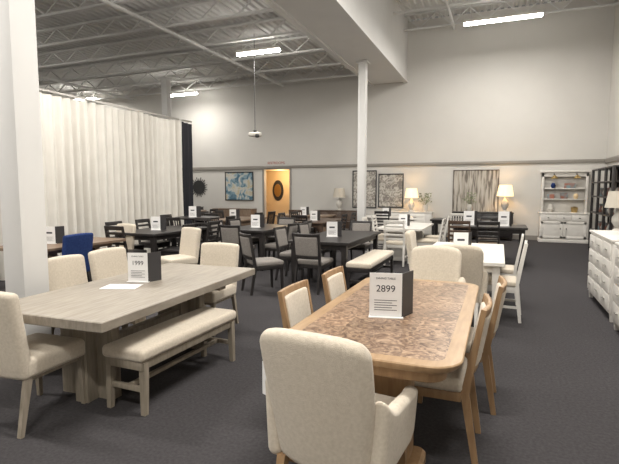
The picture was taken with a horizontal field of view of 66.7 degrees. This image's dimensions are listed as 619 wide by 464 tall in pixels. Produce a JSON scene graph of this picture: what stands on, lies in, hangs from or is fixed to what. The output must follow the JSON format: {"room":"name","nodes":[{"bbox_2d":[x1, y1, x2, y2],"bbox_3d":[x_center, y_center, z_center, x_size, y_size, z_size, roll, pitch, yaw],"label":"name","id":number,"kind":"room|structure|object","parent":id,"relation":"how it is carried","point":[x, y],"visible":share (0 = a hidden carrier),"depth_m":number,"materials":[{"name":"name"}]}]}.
{"room":"store","nodes":[
{"label":"store","id":0,"kind":"room"},
{"bbox_2d":[35,0,347,95],"bbox_3d":[-8.390,-5.128,8.569,13.700,0.160,22.400,2,6,22],"label":"ceiling","id":1,"kind":"structure","parent":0,"point":[219,9],"depth_m":13.69,"materials":[{"name":"paint"}]},
{"bbox_2d":[35,0,140,19],"bbox_3d":[-7.402,-5.047,11.045,13.709,0.440,0.100,2,6,22],"label":"joist","id":2,"kind":"object","parent":1,"relation":"attached to","point":[101,5],"depth_m":10.10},
{"bbox_2d":[36,0,274,48],"bbox_3d":[-6.821,-5.177,12.476,13.709,0.440,0.100,2,6,22],"label":"joist","id":3,"kind":"object","parent":1,"relation":"attached to","point":[240,14],"depth_m":11.27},
{"bbox_2d":[37,17,302,68],"bbox_3d":[-6.240,-5.307,13.907,13.709,0.440,0.100,2,6,22],"label":"joist","id":4,"kind":"object","parent":1,"relation":"attached to","point":[184,33],"depth_m":12.95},
{"bbox_2d":[38,36,324,83],"bbox_3d":[-5.660,-5.438,15.339,13.709,0.440,0.100,2,6,22],"label":"joist","id":5,"kind":"object","parent":1,"relation":"attached to","point":[245,45],"depth_m":14.68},
{"bbox_2d":[171,90,197,96],"bbox_3d":[-4.765,-5.301,17.696,1.250,0.310,0.120,2,6,22],"label":"ceiling light fixture","id":6,"kind":"object","parent":1,"relation":"hanging from","point":[194,92],"visible":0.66,"depth_m":17.62,"materials":[{"name":"white paint"}]},
{"bbox_2d":[39,51,341,94],"bbox_3d":[-5.079,-5.568,16.770,13.709,0.440,0.100,2,6,22],"label":"joist","id":7,"kind":"object","parent":1,"relation":"attached to","point":[319,52],"depth_m":16.22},
{"bbox_2d":[99,0,283,86],"bbox_3d":[-4.688,-4.421,7.781,0.090,0.135,20.000,2,6,22],"label":"pipe","id":8,"kind":"object","parent":1,"relation":"attached to","point":[107,2],"visible":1,"depth_m":11.48,"materials":[{"name":"metal"}]},
{"bbox_2d":[65,64,356,99],"bbox_3d":[-4.498,-5.698,18.201,13.709,0.440,0.100,2,6,22],"label":"joist","id":9,"kind":"object","parent":1,"relation":"attached to","point":[347,75],"depth_m":17.56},
{"bbox_2d":[0,232,618,463],"bbox_3d":[-4.678,0.866,8.691,20.900,0.100,24.400,2,6,22],"label":"floor","id":10,"kind":"structure","parent":0,"point":[556,370],"depth_m":3.57,"materials":[{"name":"carpet"}]},
{"bbox_2d":[0,0,51,335],"bbox_3d":[-2.463,-1.378,3.939,0.360,5.230,0.360,2,6,22],"label":"support column","id":11,"kind":"structure","parent":10,"relation":"on","point":[22,197],"depth_m":3.93,"materials":[{"name":"paint"}]},
{"bbox_2d":[0,291,85,438],"bbox_3d":[-1.992,0.826,3.295,0.504,0.965,0.626,2,5,19],"label":"dining chair","id":12,"kind":"object","parent":10,"relation":"on","point":[26,359],"visible":1,"depth_m":3.05,"materials":[{"name":"beige fabric"}]},
{"bbox_2d":[0,237,125,278],"bbox_3d":[-3.911,0.544,7.484,1.000,0.760,1.700,2,6,22],"label":"dining table","id":13,"kind":"object","parent":10,"relation":"on","point":[53,250],"visible":0.15,"depth_m":7.56,"materials":[{"name":"brown wood"}]},
{"bbox_2d":[46,226,64,243],"bbox_3d":[-3.984,0.043,7.318,0.263,0.266,0.157,1,5,7],"label":"price sign","id":14,"kind":"object","parent":13,"relation":"on","point":[55,234],"visible":0.71,"depth_m":7.27,"materials":[{"name":"white"}]},
{"bbox_2d":[62,233,92,281],"bbox_3d":[-3.594,0.491,6.972,0.626,0.965,0.504,2,6,22],"label":"dining chair","id":15,"kind":"object","parent":10,"relation":"on","point":[80,243],"visible":0.31,"depth_m":6.82,"materials":[{"name":"blue fabric"}]},
{"bbox_2d":[48,254,127,334],"bbox_3d":[-2.133,0.721,4.449,0.626,0.965,0.504,2,6,20],"label":"dining chair","id":16,"kind":"object","parent":10,"relation":"on","point":[64,271],"visible":0.16,"depth_m":4.50,"materials":[{"name":"beige fabric"}]},
{"bbox_2d":[0,88,183,279],"bbox_3d":[-5.364,-0.868,8.044,0.226,3.470,10.018,2,6,22],"label":"curtain","id":17,"kind":"object","parent":10,"relation":"on","point":[102,164],"visible":0.64,"depth_m":10.21,"materials":[{"name":"fabric"}]},
{"bbox_2d":[88,247,133,324],"bbox_3d":[-1.952,0.666,5.053,0.626,0.965,0.504,2,6,20],"label":"dining chair","id":18,"kind":"object","parent":10,"relation":"on","point":[105,262],"visible":0.23,"depth_m":5.05,"materials":[{"name":"beige fabric"}]},
{"bbox_2d":[105,221,143,249],"bbox_3d":[-3.643,0.279,9.292,0.560,0.965,0.460,2,6,19],"label":"dining chair","id":19,"kind":"object","parent":10,"relation":"on","point":[136,246],"visible":0.2,"depth_m":9.27,"materials":[{"name":"black wood"}]},
{"bbox_2d":[104,226,146,260],"bbox_3d":[-3.298,0.354,8.459,0.460,0.965,0.560,2,6,24],"label":"dining chair","id":20,"kind":"object","parent":10,"relation":"on","point":[119,228],"visible":0.47,"depth_m":8.21,"materials":[{"name":"black wood"}]},
{"bbox_2d":[116,223,135,248],"bbox_3d":[-3.555,0.343,8.602,0.504,0.965,0.626,3,6,32],"label":"dining chair","id":21,"kind":"object","parent":10,"relation":"on","point":[128,228],"visible":0.22,"depth_m":8.67,"materials":[{"name":"beige fabric"}]},
{"bbox_2d":[19,263,254,402],"bbox_3d":[-1.464,0.842,4.212,1.100,0.760,2.200,2,6,19],"label":"dining table","id":22,"kind":"object","parent":10,"relation":"on","point":[90,313],"visible":0.77,"depth_m":3.61,"materials":[{"name":"brown wood"}]},
{"bbox_2d":[100,284,142,288],"bbox_3d":[-1.620,0.471,4.058,0.300,0.004,0.200,0,5,2],"label":"sheet","id":23,"kind":"object","parent":22,"relation":"on","point":[110,286],"visible":1,"depth_m":4.05,"materials":[{"name":"white"}]},
{"bbox_2d":[127,251,161,282],"bbox_3d":[-1.518,0.317,4.306,0.263,0.266,0.157,1,5,7],"label":"price sign","id":24,"kind":"object","parent":22,"relation":"on","point":[142,267],"visible":1,"depth_m":4.26,"materials":[{"name":"white"}]},
{"bbox_2d":[135,218,170,251],"bbox_3d":[-3.338,0.210,10.043,0.560,0.965,0.460,2,6,20],"label":"dining chair","id":25,"kind":"object","parent":10,"relation":"on","point":[160,243],"visible":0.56,"depth_m":9.95,"materials":[{"name":"black wood"}]},
{"bbox_2d":[115,226,206,251],"bbox_3d":[-2.901,0.346,9.439,1.000,0.800,1.800,2,6,22],"label":"dining table","id":26,"kind":"object","parent":10,"relation":"on","point":[172,232],"visible":0.47,"depth_m":8.78,"materials":[{"name":"black wood"}]},
{"bbox_2d":[151,216,166,229],"bbox_3d":[-2.978,-0.174,9.262,0.263,0.266,0.157,1,5,7],"label":"price sign","id":27,"kind":"object","parent":26,"relation":"on","point":[157,223],"visible":0.99,"depth_m":9.22,"materials":[{"name":"white"}]},
{"bbox_2d":[158,76,172,119],"bbox_3d":[-4.901,-2.575,16.266,0.350,5.380,0.350,2,6,22],"label":"support column","id":28,"kind":"structure","parent":10,"relation":"on","point":[165,81],"depth_m":15.99,"materials":[{"name":"paint"}]},
{"bbox_2d":[102,307,235,415],"bbox_3d":[-1.094,1.003,3.914,0.380,0.495,1.250,2,6,23],"label":"bench","id":29,"kind":"object","parent":10,"relation":"on","point":[141,350],"visible":1,"depth_m":3.58,"materials":[{"name":"beige fabric"}]},
{"bbox_2d":[166,217,180,247],"bbox_3d":[-3.028,0.125,10.981,0.460,0.965,0.560,2,6,22],"label":"dining chair","id":30,"kind":"object","parent":10,"relation":"on","point":[168,219],"visible":0.27,"depth_m":10.72,"materials":[{"name":"black wood"}]},
{"bbox_2d":[158,223,196,255],"bbox_3d":[-2.464,0.321,8.822,0.560,0.965,0.460,2,5,19],"label":"dining chair","id":31,"kind":"object","parent":10,"relation":"on","point":[170,250],"visible":0.32,"depth_m":8.65,"materials":[{"name":"black wood"}]},
{"bbox_2d":[161,227,200,264],"bbox_3d":[-2.161,0.418,7.771,0.504,0.965,0.626,5,7,42],"label":"dining chair","id":32,"kind":"object","parent":10,"relation":"on","point":[190,236],"visible":0.76,"depth_m":7.77,"materials":[{"name":"beige fabric"}]},
{"bbox_2d":[181,119,193,223],"bbox_3d":[-3.397,-1.317,12.983,0.160,3.470,0.448,2,6,22],"label":"curtain","id":33,"kind":"object","parent":10,"relation":"on","point":[187,158],"visible":0.7,"depth_m":12.93,"materials":[{"name":"black fabric"}]},
{"bbox_2d":[179,216,219,255],"bbox_3d":[-2.764,0.086,11.634,1.100,0.920,1.100,2,6,22],"label":"dining table","id":34,"kind":"object","parent":10,"relation":"on","point":[180,217],"visible":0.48,"depth_m":11.35,"materials":[{"name":"black wood"}]},
{"bbox_2d":[189,206,200,216],"bbox_3d":[-2.814,-0.500,11.516,0.263,0.266,0.157,1,5,7],"label":"price sign","id":35,"kind":"object","parent":34,"relation":"on","point":[194,211],"visible":0.9,"depth_m":11.47,"materials":[{"name":"white"}]},
{"bbox_2d":[198,220,219,264],"bbox_3d":[-2.160,0.253,9.572,0.560,0.965,0.460,2,6,19],"label":"dining chair","id":36,"kind":"object","parent":10,"relation":"on","point":[210,222],"visible":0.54,"depth_m":9.47,"materials":[{"name":"black wood"}]},
{"bbox_2d":[200,242,238,336],"bbox_3d":[-1.159,0.631,5.437,0.504,0.965,0.626,2,6,20],"label":"dining chair","id":37,"kind":"object","parent":10,"relation":"on","point":[212,253],"visible":0.52,"depth_m":5.55,"materials":[{"name":"beige fabric"}]},
{"bbox_2d":[212,208,256,225],"bbox_3d":[-2.933,-0.494,18.397,1.730,0.850,0.490,2,6,22],"label":"sideboard","id":38,"kind":"object","parent":10,"relation":"on","point":[245,212],"visible":0.23,"depth_m":18.04,"materials":[{"name":"brown wood"}]},
{"bbox_2d":[219,224,254,266],"bbox_3d":[-1.408,0.308,9.132,0.470,0.936,0.602,2,6,24],"label":"dining chair","id":39,"kind":"object","parent":10,"relation":"on","point":[228,233],"visible":0.61,"depth_m":8.86,"materials":[{"name":"grey fabric"}]},
{"bbox_2d":[207,216,266,224],"bbox_3d":[-2.070,-0.014,13.618,1.000,0.760,1.800,2,6,22],"label":"dining table","id":40,"kind":"object","parent":10,"relation":"on","point":[244,220],"visible":0.16,"depth_m":13.19,"materials":[{"name":"brown wood"}]},
{"bbox_2d":[228,218,259,257],"bbox_3d":[-1.486,0.169,10.666,0.602,0.936,0.470,2,6,25],"label":"dining chair","id":41,"kind":"object","parent":10,"relation":"on","point":[237,221],"visible":0.34,"depth_m":10.69,"materials":[{"name":"grey fabric"}]},
{"bbox_2d":[239,232,283,295],"bbox_3d":[-0.763,0.471,7.349,0.602,0.936,0.470,-3,6,-28],"label":"dining chair","id":42,"kind":"object","parent":10,"relation":"on","point":[261,263],"visible":1,"depth_m":7.19,"materials":[{"name":"grey fabric"}]},
{"bbox_2d":[240,224,287,270],"bbox_3d":[-1.024,0.288,10.080,1.000,0.800,1.700,2,6,22],"label":"dining table","id":43,"kind":"object","parent":10,"relation":"on","point":[267,230],"visible":0.38,"depth_m":9.26,"materials":[{"name":"black wood"}]},
{"bbox_2d":[251,215,263,227],"bbox_3d":[-1.097,-0.233,9.912,0.263,0.266,0.157,1,5,7],"label":"price sign","id":44,"kind":"object","parent":43,"relation":"on","point":[257,221],"visible":0.99,"depth_m":9.87,"materials":[{"name":"white"}]},
{"bbox_2d":[265,211,275,243],"bbox_3d":[-1.329,-0.127,13.747,0.560,0.965,0.460,2,6,22],"label":"dining chair","id":45,"kind":"object","parent":10,"relation":"on","point":[271,214],"visible":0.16,"depth_m":13.60,"materials":[{"name":"black wood"}]},
{"bbox_2d":[265,222,298,270],"bbox_3d":[-0.560,0.276,9.485,0.602,0.936,0.470,2,6,22],"label":"dining chair","id":46,"kind":"object","parent":10,"relation":"on","point":[292,228],"visible":0.46,"depth_m":9.31,"materials":[{"name":"grey fabric"}]},
{"bbox_2d":[268,217,295,256],"bbox_3d":[-0.641,0.137,11.017,0.470,0.936,0.602,2,6,22],"label":"dining chair","id":47,"kind":"object","parent":10,"relation":"on","point":[281,220],"visible":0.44,"depth_m":11.17,"materials":[{"name":"grey fabric"}]},
{"bbox_2d":[273,226,312,280],"bbox_3d":[-0.295,0.380,8.352,0.602,0.936,0.470,2,6,23],"label":"dining chair","id":48,"kind":"object","parent":10,"relation":"on","point":[280,233],"visible":0.79,"depth_m":8.30,"materials":[{"name":"grey fabric"}]},
{"bbox_2d":[277,279,313,328],"bbox_3d":[0.129,0.845,3.241,0.602,0.936,0.470,2,6,22],"label":"dining chair","id":49,"kind":"object","parent":10,"relation":"on","point":[295,302],"visible":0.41,"depth_m":3.28,"materials":[{"name":"beige fabric"}]},
{"bbox_2d":[275,214,336,231],"bbox_3d":[-0.114,-0.187,15.516,1.800,0.760,1.000,2,6,22],"label":"dining table","id":50,"kind":"object","parent":10,"relation":"on","point":[287,215],"visible":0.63,"depth_m":15.15,"materials":[{"name":"brown wood"}]},
{"bbox_2d":[292,233,332,294],"bbox_3d":[0.052,0.465,7.417,0.470,0.936,0.602,2,6,25],"label":"dining chair","id":51,"kind":"object","parent":10,"relation":"on","point":[306,247],"visible":1,"depth_m":7.19,"materials":[{"name":"grey fabric"}]},
{"bbox_2d":[297,222,331,272],"bbox_3d":[0.104,0.290,9.335,0.602,0.936,0.470,2,6,25],"label":"dining chair","id":52,"kind":"object","parent":10,"relation":"on","point":[303,228],"visible":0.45,"depth_m":9.35,"materials":[{"name":"grey fabric"}]},
{"bbox_2d":[295,218,342,233],"bbox_3d":[0.230,0.050,12.907,1.000,0.760,1.800,2,6,22],"label":"dining table","id":53,"kind":"object","parent":10,"relation":"on","point":[322,222],"visible":0.34,"depth_m":12.28,"materials":[{"name":"brown wood"}]},
{"bbox_2d":[321,266,346,303],"bbox_3d":[0.433,0.788,3.860,0.602,0.936,0.470,2,6,22],"label":"dining chair","id":54,"kind":"object","parent":10,"relation":"on","point":[334,283],"visible":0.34,"depth_m":3.90,"materials":[{"name":"beige fabric"}]},
{"bbox_2d":[288,230,380,286],"bbox_3d":[0.531,0.443,8.597,1.050,0.760,2.200,2,6,22],"label":"dining table","id":55,"kind":"object","parent":10,"relation":"on","point":[349,239],"visible":0.59,"depth_m":7.87,"materials":[{"name":"black wood"}]},
{"bbox_2d":[326,221,341,236],"bbox_3d":[0.439,-0.054,8.384,0.263,0.266,0.157,1,5,7],"label":"price sign","id":56,"kind":"object","parent":55,"relation":"on","point":[334,229],"visible":1,"depth_m":8.34,"materials":[{"name":"white"}]},
{"bbox_2d":[313,210,356,232],"bbox_3d":[0.961,-0.352,16.830,1.630,0.850,0.490,2,6,22],"label":"sideboard","id":57,"kind":"object","parent":10,"relation":"on","point":[338,213],"visible":0.31,"depth_m":16.53,"materials":[{"name":"brown wood"}]},
{"bbox_2d":[333,188,345,209],"bbox_3d":[1.061,-1.165,16.737,0.460,0.782,0.460,2,6,22],"label":"table lamp","id":58,"kind":"object","parent":57,"relation":"on","point":[338,192],"visible":0.99,"depth_m":16.58,"materials":[{"name":"grey ceramic"}]},
{"bbox_2d":[260,328,417,463],"bbox_3d":[0.144,0.893,2.275,0.620,1.016,0.741,3,6,28],"label":"armchair","id":59,"kind":"object","parent":10,"relation":"on","point":[323,406],"visible":1,"depth_m":1.98,"materials":[{"name":"beige fabric"}]},
{"bbox_2d":[348,221,371,259],"bbox_3d":[1.007,0.251,9.763,0.470,0.936,0.602,2,6,22],"label":"dining chair","id":60,"kind":"object","parent":10,"relation":"on","point":[355,225],"visible":0.52,"depth_m":9.90,"materials":[{"name":"grey fabric"}]},
{"bbox_2d":[356,60,369,220],"bbox_3d":[1.534,-2.264,13.684,0.340,5.230,0.340,2,6,22],"label":"support column","id":61,"kind":"structure","parent":10,"relation":"on","point":[363,64],"depth_m":13.55,"materials":[{"name":"paint"}]},
{"bbox_2d":[346,250,393,289],"bbox_3d":[1.058,0.634,7.968,0.400,0.495,1.700,2,6,22],"label":"bench","id":62,"kind":"object","parent":10,"relation":"on","point":[372,261],"visible":0.92,"depth_m":7.47,"materials":[{"name":"beige fabric"}]},
{"bbox_2d":[290,277,478,463],"bbox_3d":[0.641,0.914,3.419,1.020,0.760,2.200,2,6,22],"label":"dining table","id":63,"kind":"object","parent":10,"relation":"on","point":[429,343],"visible":0.56,"depth_m":2.79,"materials":[{"name":"brown wood"}]},
{"bbox_2d":[368,270,413,318],"bbox_3d":[0.545,0.410,3.130,0.291,0.294,0.170,1,5,10],"label":"price sign","id":64,"kind":"object","parent":63,"relation":"on","point":[391,294],"visible":1,"depth_m":3.08,"materials":[{"name":"white"}]},
{"bbox_2d":[366,215,415,221],"bbox_3d":[2.427,-0.104,14.601,1.600,0.760,0.900,2,6,22],"label":"dining table","id":65,"kind":"object","parent":10,"relation":"on","point":[368,216],"visible":0.32,"depth_m":14.30,"materials":[{"name":"white paint"}]},
{"bbox_2d":[383,220,408,266],"bbox_3d":[1.851,0.215,9.985,0.460,0.965,0.560,2,6,24],"label":"dining chair","id":66,"kind":"object","parent":10,"relation":"on","point":[392,242],"visible":0.88,"depth_m":9.77,"materials":[{"name":"white wood"}]},
{"bbox_2d":[376,223,433,260],"bbox_3d":[2.266,0.223,11.014,1.000,0.760,1.900,2,6,22],"label":"dining table","id":67,"kind":"object","parent":10,"relation":"on","point":[418,228],"visible":0.38,"depth_m":10.55,"materials":[{"name":"white paint"}]},
{"bbox_2d":[386,211,433,234],"bbox_3d":[3.371,-0.264,15.860,1.530,0.850,0.490,2,6,22],"label":"sideboard","id":68,"kind":"object","parent":10,"relation":"on","point":[428,215],"visible":0.28,"depth_m":15.48,"materials":[{"name":"white paint"}]},
{"bbox_2d":[405,188,417,211],"bbox_3d":[3.425,-1.078,15.786,0.460,0.782,0.460,2,6,22],"label":"table lamp","id":69,"kind":"object","parent":68,"relation":"on","point":[411,193],"visible":1,"depth_m":15.63,"materials":[{"name":"grey ceramic"}]},
{"bbox_2d":[405,230,416,269],"bbox_3d":[1.795,0.468,7.220,0.626,0.965,0.504,2,6,22],"label":"dining chair","id":70,"kind":"object","parent":10,"relation":"on","point":[410,236],"visible":0.26,"depth_m":7.08,"materials":[{"name":"beige fabric"}]},
{"bbox_2d":[417,218,445,246],"bbox_3d":[2.691,0.181,10.363,0.560,0.965,0.460,2,6,23],"label":"dining chair","id":71,"kind":"object","parent":10,"relation":"on","point":[422,241],"visible":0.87,"depth_m":10.21,"materials":[{"name":"wood"}]},
{"bbox_2d":[424,216,449,241],"bbox_3d":[3.020,0.107,11.174,0.560,0.965,0.460,2,5,19],"label":"dining chair","id":72,"kind":"object","parent":10,"relation":"on","point":[445,232],"visible":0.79,"depth_m":10.97,"materials":[{"name":"wood"}]},
{"bbox_2d":[410,245,465,282],"bbox_3d":[1.216,0.674,4.691,0.620,1.016,0.741,2,6,22],"label":"armchair","id":73,"kind":"object","parent":10,"relation":"on","point":[428,262],"visible":0.2,"depth_m":4.88,"materials":[{"name":"beige fabric"}]},
{"bbox_2d":[415,293,492,463],"bbox_3d":[0.817,0.870,2.964,0.602,0.936,0.470,2,6,22],"label":"dining chair","id":74,"kind":"object","parent":10,"relation":"on","point":[459,385],"visible":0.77,"depth_m":2.72,"materials":[{"name":"wood"}]},
{"bbox_2d":[448,220,470,241],"bbox_3d":[3.150,0.227,9.860,0.460,0.965,0.560,2,6,22],"label":"dining chair","id":75,"kind":"object","parent":10,"relation":"on","point":[449,221],"visible":0.34,"depth_m":9.61,"materials":[{"name":"brown wood"}]},
{"bbox_2d":[430,218,490,235],"bbox_3d":[4.280,0.013,13.319,1.600,0.760,0.900,2,6,22],"label":"dining table","id":76,"kind":"object","parent":10,"relation":"on","point":[436,221],"visible":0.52,"depth_m":13.18,"materials":[{"name":"black wood"}]},
{"bbox_2d":[418,275,506,414],"bbox_3d":[1.166,0.813,3.586,0.602,0.936,0.470,2,6,22],"label":"dining chair","id":77,"kind":"object","parent":10,"relation":"on","point":[500,291],"visible":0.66,"depth_m":3.33,"materials":[{"name":"wood"}]},
{"bbox_2d":[441,244,488,326],"bbox_3d":[1.715,0.610,5.391,0.620,1.016,0.741,2,6,22],"label":"armchair","id":78,"kind":"object","parent":10,"relation":"on","point":[472,271],"visible":0.38,"depth_m":5.04,"materials":[{"name":"beige fabric"}]},
{"bbox_2d":[433,242,504,300],"bbox_3d":[2.139,0.633,6.500,1.000,0.760,2.000,2,6,22],"label":"dining table","id":79,"kind":"object","parent":10,"relation":"on","point":[494,258],"visible":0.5,"depth_m":5.72,"materials":[{"name":"white paint"}]},
{"bbox_2d":[453,232,471,244],"bbox_3d":[2.055,0.135,6.306,0.263,0.266,0.157,1,5,7],"label":"price sign","id":80,"kind":"object","parent":79,"relation":"on","point":[459,237],"visible":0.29,"depth_m":6.25,"materials":[{"name":"white"}]},
{"bbox_2d":[452,211,513,240],"bbox_3d":[5.504,-0.200,15.001,1.830,0.880,0.490,2,6,22],"label":"sideboard","id":81,"kind":"object","parent":10,"relation":"on","point":[492,214],"visible":0.2,"depth_m":14.69,"materials":[{"name":"black wood"}]},
{"bbox_2d":[497,185,513,211],"bbox_3d":[6.114,-1.043,14.698,0.500,0.850,0.500,2,6,22],"label":"table lamp","id":82,"kind":"object","parent":81,"relation":"on","point":[503,190],"visible":0.95,"depth_m":14.54,"materials":[{"name":"grey ceramic"}]},
{"bbox_2d":[476,221,499,243],"bbox_3d":[3.653,0.247,9.636,0.460,0.965,0.560,2,6,21],"label":"dining chair","id":83,"kind":"object","parent":10,"relation":"on","point":[478,222],"visible":0.52,"depth_m":9.39,"materials":[{"name":"brown wood"}]},
{"bbox_2d":[478,216,497,239],"bbox_3d":[4.143,0.137,10.845,0.460,0.965,0.560,2,6,22],"label":"dining chair","id":84,"kind":"object","parent":10,"relation":"on","point":[481,217],"visible":0.21,"depth_m":11.00,"materials":[{"name":"brown wood"}]},
{"bbox_2d":[452,224,527,265],"bbox_3d":[3.898,0.262,10.247,1.500,0.820,1.000,2,6,22],"label":"dining table","id":85,"kind":"object","parent":10,"relation":"on","point":[515,228],"visible":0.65,"depth_m":9.80,"materials":[{"name":"black wood"}]},
{"bbox_2d":[464,211,476,224],"bbox_3d":[3.524,-0.309,10.287,0.304,0.308,0.177,1,5,12],"label":"price sign","id":86,"kind":"object","parent":85,"relation":"on","point":[471,216],"visible":0.73,"depth_m":10.23,"materials":[{"name":"white"}]},
{"bbox_2d":[497,211,511,225],"bbox_3d":[4.173,-0.285,10.026,0.304,0.308,0.177,1,5,12],"label":"price sign","id":87,"kind":"object","parent":85,"relation":"on","point":[505,218],"visible":0.87,"depth_m":9.98,"materials":[{"name":"white"}]},
{"bbox_2d":[487,234,523,304],"bbox_3d":[2.754,0.510,6.745,0.560,0.965,0.460,2,6,25],"label":"dining chair","id":88,"kind":"object","parent":10,"relation":"on","point":[510,270],"visible":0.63,"depth_m":6.50,"materials":[{"name":"wood"}]},
{"bbox_2d":[487,240,527,322],"bbox_3d":[2.403,0.589,5.880,0.560,0.965,0.460,2,6,24],"label":"dining chair","id":89,"kind":"object","parent":10,"relation":"on","point":[513,282],"visible":0.6,"depth_m":5.64,"materials":[{"name":"wood"}]},
{"bbox_2d":[537,170,591,243],"bbox_3d":[7.687,-0.776,14.208,1.360,2.170,0.522,2,6,22],"label":"china hutch","id":90,"kind":"object","parent":10,"relation":"on","point":[563,214],"visible":0.98,"depth_m":14.20,"materials":[{"name":"white paint"}]},
{"bbox_2d":[587,230,618,321],"bbox_3d":[4.088,0.536,6.242,0.500,1.000,1.530,2,6,22],"label":"dresser","id":91,"kind":"object","parent":10,"relation":"on","point":[602,250],"visible":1,"depth_m":6.09,"materials":[{"name":"paint"}]},
{"bbox_2d":[588,165,618,250],"bbox_3d":[7.076,-0.457,11.058,0.460,2.105,2.460,2,6,22],"label":"etagere shelf","id":92,"kind":"object","parent":10,"relation":"on","point":[613,182],"visible":0.59,"depth_m":11.26,"materials":[{"name":"brown wood"}]},
{"bbox_2d":[612,242,618,329],"bbox_3d":[3.395,0.687,4.587,0.500,1.000,1.580,2,6,22],"label":"dresser","id":93,"kind":"object","parent":10,"relation":"on","point":[615,305],"visible":1,"depth_m":5.23,"materials":[{"name":"paint"}]},
{"bbox_3d":[5.917,0.405,8.899,0.490,0.780,1.230,2,6,22],"label":"sideboard","id":94,"kind":"object","parent":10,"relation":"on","visible":0},
{"bbox_2d":[604,191,618,230],"bbox_3d":[6.000,-0.403,9.139,0.460,0.782,0.460,2,6,22],"label":"table lamp","id":95,"kind":"object","parent":94,"relation":"on","point":[612,201],"visible":0.89,"depth_m":9.08,"materials":[{"name":"grey ceramic"}]},
{"bbox_2d":[262,0,407,85],"bbox_3d":[-1.464,-5.188,5.753,1.320,2.110,22.400,2,6,22],"label":"beam","id":96,"kind":"structure","parent":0,"point":[350,31],"depth_m":11.71,"materials":[{"name":"paint"}]},
{"bbox_2d":[38,75,133,100],"bbox_3d":[-11.086,-4.655,10.355,0.090,0.135,20.000,2,6,22],"label":"pipe","id":97,"kind":"object","parent":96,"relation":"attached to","point":[39,76],"visible":0.72,"depth_m":17.20,"materials":[{"name":"metal"}]},
{"bbox_2d":[248,46,261,137],"bbox_3d":[-1.505,-3.965,12.785,0.340,2.780,0.250,2,6,22],"label":"projector","id":98,"kind":"object","parent":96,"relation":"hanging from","point":[254,133],"visible":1,"depth_m":12.82,"materials":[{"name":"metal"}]},
{"bbox_2d":[236,39,280,55],"bbox_3d":[-1.340,-4.804,12.236,1.250,0.310,0.120,2,6,22],"label":"ceiling light fixture","id":99,"kind":"object","parent":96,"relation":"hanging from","point":[276,48],"visible":1,"depth_m":12.18,"materials":[{"name":"white paint"}]},
{"bbox_2d":[79,0,614,235],"bbox_3d":[-0.563,-3.692,18.504,20.900,7.200,1.630,2,6,22],"label":"wall","id":100,"kind":"structure","parent":0,"point":[537,88],"depth_m":15.70,"materials":[{"name":"paint"}]},
{"bbox_2d":[193,177,206,196],"bbox_3d":[-4.572,-1.849,19.429,0.819,0.819,0.045,2,6,23],"label":"sunburst mirror","id":101,"kind":"object","parent":100,"relation":"attached to","point":[199,187],"visible":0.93,"depth_m":19.41,"materials":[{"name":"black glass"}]},
{"bbox_2d":[225,172,253,200],"bbox_3d":[-2.802,-1.823,18.710,1.285,1.135,0.040,2,6,22],"label":"wall art","id":102,"kind":"object","parent":100,"relation":"attached to","point":[238,185],"visible":1,"depth_m":18.70,"materials":[{"name":"blue fabric"}]},
{"bbox_2d":[273,180,283,200],"bbox_3d":[-1.326,-1.746,19.732,0.512,0.864,0.060,2,6,22],"label":"wall medallion","id":103,"kind":"object","parent":100,"relation":"attached to","point":[278,190],"visible":1,"depth_m":19.71,"materials":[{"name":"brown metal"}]},
{"bbox_2d":[352,170,376,207],"bbox_3d":[1.964,-1.529,16.804,0.885,1.335,0.040,2,6,22],"label":"wall art","id":104,"kind":"object","parent":100,"relation":"attached to","point":[371,177],"visible":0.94,"depth_m":16.74,"materials":[{"name":"grey fabric"}]},
{"bbox_2d":[378,173,403,207],"bbox_3d":[2.845,-1.447,16.454,0.885,1.185,0.040,2,6,22],"label":"wall art","id":105,"kind":"object","parent":100,"relation":"attached to","point":[390,186],"visible":1,"depth_m":16.45,"materials":[{"name":"grey fabric"}]},
{"bbox_2d":[193,159,604,170],"bbox_3d":[-0.866,-2.459,17.862,20.900,0.140,0.050,2,6,22],"label":"trim","id":106,"kind":"structure","parent":100,"relation":"attached to","point":[571,160],"depth_m":16.11,"materials":[{"name":"grey paint"}]},
{"bbox_2d":[316,230,537,239],"bbox_3d":[-0.860,-0.110,18.089,20.900,0.140,0.020,2,6,22],"label":"baseboard","id":107,"kind":"structure","parent":100,"relation":"attached to","point":[527,237],"depth_m":15.04,"materials":[{"name":"grey paint"}]},
{"bbox_2d":[452,170,499,211],"bbox_3d":[5.441,-1.322,15.412,1.420,1.420,0.040,2,6,22],"label":"wall art","id":108,"kind":"object","parent":100,"relation":"attached to","point":[485,183],"visible":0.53,"depth_m":15.39,"materials":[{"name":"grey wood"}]},
{"bbox_2d":[396,0,564,21],"bbox_3d":[1.874,-6.096,4.317,5.960,0.160,22.400,2,6,22],"label":"ceiling","id":109,"kind":"structure","parent":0,"point":[409,3],"depth_m":14.46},
{"bbox_2d":[393,0,497,14],"bbox_3d":[5.203,-6.501,12.568,5.970,0.520,0.100,2,6,22],"label":"joist","id":110,"kind":"object","parent":109,"relation":"attached to","point":[476,1],"depth_m":13.20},
{"bbox_2d":[464,0,542,25],"bbox_3d":[5.002,-5.852,12.167,1.900,0.750,0.120,2,6,22],"label":"ceiling light fixture","id":111,"kind":"object","parent":109,"relation":"hanging from","point":[532,14],"visible":1,"depth_m":12.14,"materials":[{"name":"white paint"}]},
{"bbox_2d":[403,0,618,31],"bbox_3d":[5.803,-6.635,14.045,5.970,0.520,0.100,2,6,22],"label":"joist","id":112,"kind":"object","parent":109,"relation":"attached to","point":[502,2],"depth_m":14.24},
{"bbox_2d":[605,0,618,222],"bbox_3d":[4.734,-2.334,3.580,0.150,7.200,22.550,2,6,22],"label":"wall","id":113,"kind":"structure","parent":0,"point":[613,125],"depth_m":13.29,"materials":[{"name":"paint"}]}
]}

